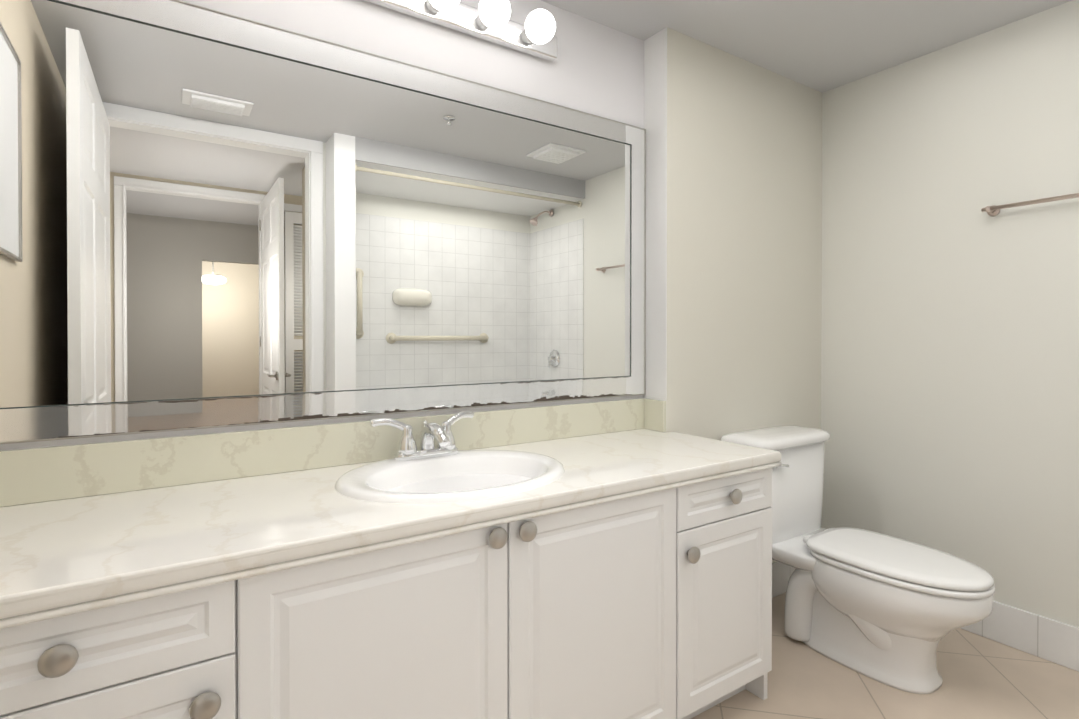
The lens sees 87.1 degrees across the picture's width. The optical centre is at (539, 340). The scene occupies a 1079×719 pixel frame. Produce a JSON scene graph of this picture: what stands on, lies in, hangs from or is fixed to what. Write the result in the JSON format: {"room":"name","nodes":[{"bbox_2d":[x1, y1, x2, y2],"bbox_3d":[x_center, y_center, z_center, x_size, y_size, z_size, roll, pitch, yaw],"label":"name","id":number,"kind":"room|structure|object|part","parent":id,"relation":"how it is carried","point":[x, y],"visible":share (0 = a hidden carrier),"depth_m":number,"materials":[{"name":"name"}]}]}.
{"room":"bathroom","nodes":[
{"label":"bathroom","id":0,"kind":"room"},
{"bbox_2d":[180,0,643,127],"bbox_3d":[-0.285,-1.111,2.040,1.704,0.380,0.100,0,0,-33],"label":"wall","id":1,"kind":"structure","parent":0,"point":[594,68],"depth_m":2.08,"materials":[{"name":"white paint"}]},
{"bbox_2d":[0,0,645,450],"bbox_3d":[-0.470,-0.329,1.915,2.159,1.169,0.114,0,0,-33],"label":"vanity mirror","id":2,"kind":"object","parent":1,"relation":"attached to","point":[210,218],"depth_m":1.66,"materials":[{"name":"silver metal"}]},
{"bbox_3d":[-0.441,0.196,1.875,2.154,0.078,0.006,0,0,-33],"label":"frame","id":3,"kind":"part","parent":2,"relation":"part of","materials":[{"name":"white"}]},
{"bbox_3d":[-0.441,-0.871,1.867,2.154,0.078,0.006,0,0,-33],"label":"frame","id":4,"kind":"part","parent":2,"relation":"part of","materials":[{"name":"white"}]},
{"bbox_3d":[0.424,-0.342,2.443,0.078,1.145,0.006,0,0,-33],"label":"frame","id":5,"kind":"part","parent":2,"relation":"part of","materials":[{"name":"white"}]},
{"bbox_2d":[362,0,556,61],"bbox_3d":[-0.402,-1.117,1.793,1.200,0.110,0.178,0,0,-33],"label":"sconce","id":6,"kind":"object","parent":1,"relation":"attached to","point":[489,20],"visible":1,"depth_m":1.96,"materials":[{"name":"white glass"}]},
{"bbox_2d":[644,27,666,432],"bbox_3d":[0.493,-0.024,2.422,0.002,2.560,0.134,0,0,-33],"label":"wall","id":7,"kind":"structure","parent":0,"point":[655,86],"depth_m":2.41,"materials":[{"name":"white paint"}]},
{"bbox_2d":[667,27,821,562],"bbox_3d":[0.989,-0.027,2.810,1.254,2.560,0.234,0,0,-33],"label":"wall","id":8,"kind":"structure","parent":0,"point":[744,235],"depth_m":2.63,"materials":[{"name":"white paint"}]},
{"bbox_2d":[772,562,795,597],"bbox_3d":[1.010,1.172,2.685,1.142,0.165,0.012,0,0,-33],"label":"baseboard","id":9,"kind":"structure","parent":8,"relation":"attached to","point":[781,573],"depth_m":2.79,"materials":[{"name":"tile"}]},
{"bbox_2d":[541,0,1071,92],"bbox_3d":[1.697,-1.326,-1.416,4.724,0.100,8.050,0,0,-33],"label":"ceiling","id":10,"kind":"structure","parent":0,"point":[822,46],"depth_m":2.35,"materials":[{"name":"white paint"}]},
{"bbox_2d":[691,592,1078,718],"bbox_3d":[0.609,1.314,1.336,3.524,0.100,2.290,0,0,-33],"label":"floor","id":11,"kind":"structure","parent":0,"point":[984,677],"depth_m":2.04,"materials":[{"name":"tile"}]},
{"bbox_2d":[0,458,781,718],"bbox_3d":[-0.248,0.843,1.626,2.211,0.837,0.650,0,0,-33],"label":"bathroom vanity","id":12,"kind":"object","parent":11,"relation":"on","point":[600,560],"depth_m":1.32,"materials":[{"name":"white wood"}]},
{"bbox_3d":[-0.770,0.510,0.908,0.051,0.051,0.033,0,0,-33],"label":"drawer knob","id":13,"kind":"part","parent":12,"relation":"part of","materials":[{"name":"silver metal"}]},
{"bbox_3d":[-0.793,0.510,0.924,0.523,0.150,0.019,0,0,-33],"label":"drawer","id":14,"kind":"part","parent":12,"relation":"part of","materials":[{"name":"white wood"}]},
{"bbox_3d":[-0.793,0.875,0.927,0.523,0.571,0.019,0,0,-33],"label":"door","id":15,"kind":"part","parent":12,"relation":"part of","materials":[{"name":"white wood"}]},
{"bbox_3d":[-0.602,0.656,1.020,0.051,0.051,0.033,0,0,-33],"label":"door knob","id":16,"kind":"part","parent":12,"relation":"part of","materials":[{"name":"silver metal"}]},
{"bbox_3d":[-0.326,0.795,1.235,0.586,0.725,0.019,0,0,-33],"label":"door","id":17,"kind":"part","parent":12,"relation":"part of","materials":[{"name":"white wood"}]},
{"bbox_2d":[0,426,780,613],"bbox_3d":[-0.251,0.413,1.628,2.212,0.052,0.638,0,0,-33],"label":"countertop","id":18,"kind":"structure","parent":12,"relation":"on","point":[77,545],"depth_m":1.25,"materials":[{"name":"beige stone"}]},
{"bbox_2d":[368,411,475,461],"bbox_3d":[-0.331,0.304,1.759,0.342,0.130,0.183,0,0,-33],"label":"faucet","id":19,"kind":"object","parent":18,"relation":"on","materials":[{"name":"silver metal"}]},
{"bbox_2d":[312,442,607,517],"bbox_3d":[-0.241,0.461,1.643,0.670,0.183,0.544,0,0,-33],"label":"sink","id":20,"kind":"object","parent":18,"relation":"in","point":[377,485],"depth_m":1.67,"materials":[{"name":"white ceramic"}]},
{"bbox_3d":[-0.101,0.469,1.350,0.051,0.051,0.033,0,0,-33],"label":"door knob","id":21,"kind":"part","parent":12,"relation":"part of","materials":[{"name":"silver metal"}]},
{"bbox_3d":[-0.031,0.469,1.397,0.051,0.051,0.033,0,0,-33],"label":"door knob","id":22,"kind":"part","parent":12,"relation":"part of","materials":[{"name":"silver metal"}]},
{"bbox_3d":[0.166,0.793,1.560,0.586,0.725,0.019,0,0,-33],"label":"door","id":23,"kind":"part","parent":12,"relation":"part of","materials":[{"name":"white wood"}]},
{"bbox_3d":[0.466,0.651,1.726,0.051,0.051,0.033,0,0,-33],"label":"door knob","id":24,"kind":"part","parent":12,"relation":"part of","materials":[{"name":"silver metal"}]},
{"bbox_3d":[0.610,0.503,1.852,0.471,0.150,0.019,0,0,-33],"label":"drawer","id":25,"kind":"part","parent":12,"relation":"part of","materials":[{"name":"white wood"}]},
{"bbox_3d":[0.610,0.868,1.855,0.471,0.571,0.019,0,0,-33],"label":"door","id":26,"kind":"part","parent":12,"relation":"part of","materials":[{"name":"white wood"}]},
{"bbox_3d":[0.633,0.503,1.836,0.051,0.051,0.033,0,0,-33],"label":"drawer knob","id":27,"kind":"part","parent":12,"relation":"part of","materials":[{"name":"silver metal"}]},
{"bbox_2d":[721,425,994,693],"bbox_3d":[1.266,0.835,2.303,0.548,0.845,0.939,0,0,-33],"label":"toilet","id":28,"kind":"object","parent":11,"relation":"on","point":[890,611],"visible":0.94,"depth_m":2.16,"materials":[{"name":"white ceramic"}]},
{"bbox_3d":[1.079,0.437,2.583,0.548,0.054,0.259,0,0,-33],"label":"tank lid","id":29,"kind":"part","parent":28,"relation":"part of","materials":[{"name":"white ceramic"}]},
{"bbox_3d":[1.079,0.667,2.585,0.510,0.405,0.221,0,0,-33],"label":"tank","id":30,"kind":"part","parent":28,"relation":"part of","materials":[{"name":"white ceramic"}]},
{"bbox_3d":[1.360,0.821,2.162,0.400,0.028,0.595,0,0,-33],"label":"lid","id":31,"kind":"part","parent":28,"relation":"part of","materials":[{"name":"white plastic"}]},
{"bbox_3d":[1.362,0.967,2.159,0.400,0.212,0.585,0,0,-33],"label":"bowl","id":32,"kind":"part","parent":28,"relation":"part of","materials":[{"name":"white ceramic"}]},
{"bbox_3d":[1.366,0.850,2.152,0.406,0.021,0.579,0,0,-33],"label":"seat","id":33,"kind":"part","parent":28,"relation":"part of","materials":[{"name":"white plastic"}]},
{"bbox_2d":[821,0,1078,627],"bbox_3d":[2.220,-0.021,1.995,0.100,2.560,2.950,0,0,-33],"label":"wall","id":34,"kind":"structure","parent":0,"point":[950,372],"depth_m":2.47,"materials":[{"name":"white paint"}]},
{"bbox_2d":[961,601,1078,671],"bbox_3d":[1.975,1.175,2.272,0.012,0.165,1.766,0,0,-33],"label":"baseboard","id":35,"kind":"structure","parent":34,"relation":"attached to","point":[1051,640],"depth_m":2.27,"materials":[{"name":"tile"}]},
{"bbox_2d":[981,193,1078,215],"bbox_3d":[2.088,-0.541,2.031,0.073,0.044,0.824,0,0,-33],"label":"towel rail","id":36,"kind":"object","parent":34,"relation":"attached to","point":[993,210],"visible":1,"depth_m":2.24,"materials":[{"name":"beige metal"}]}
]}

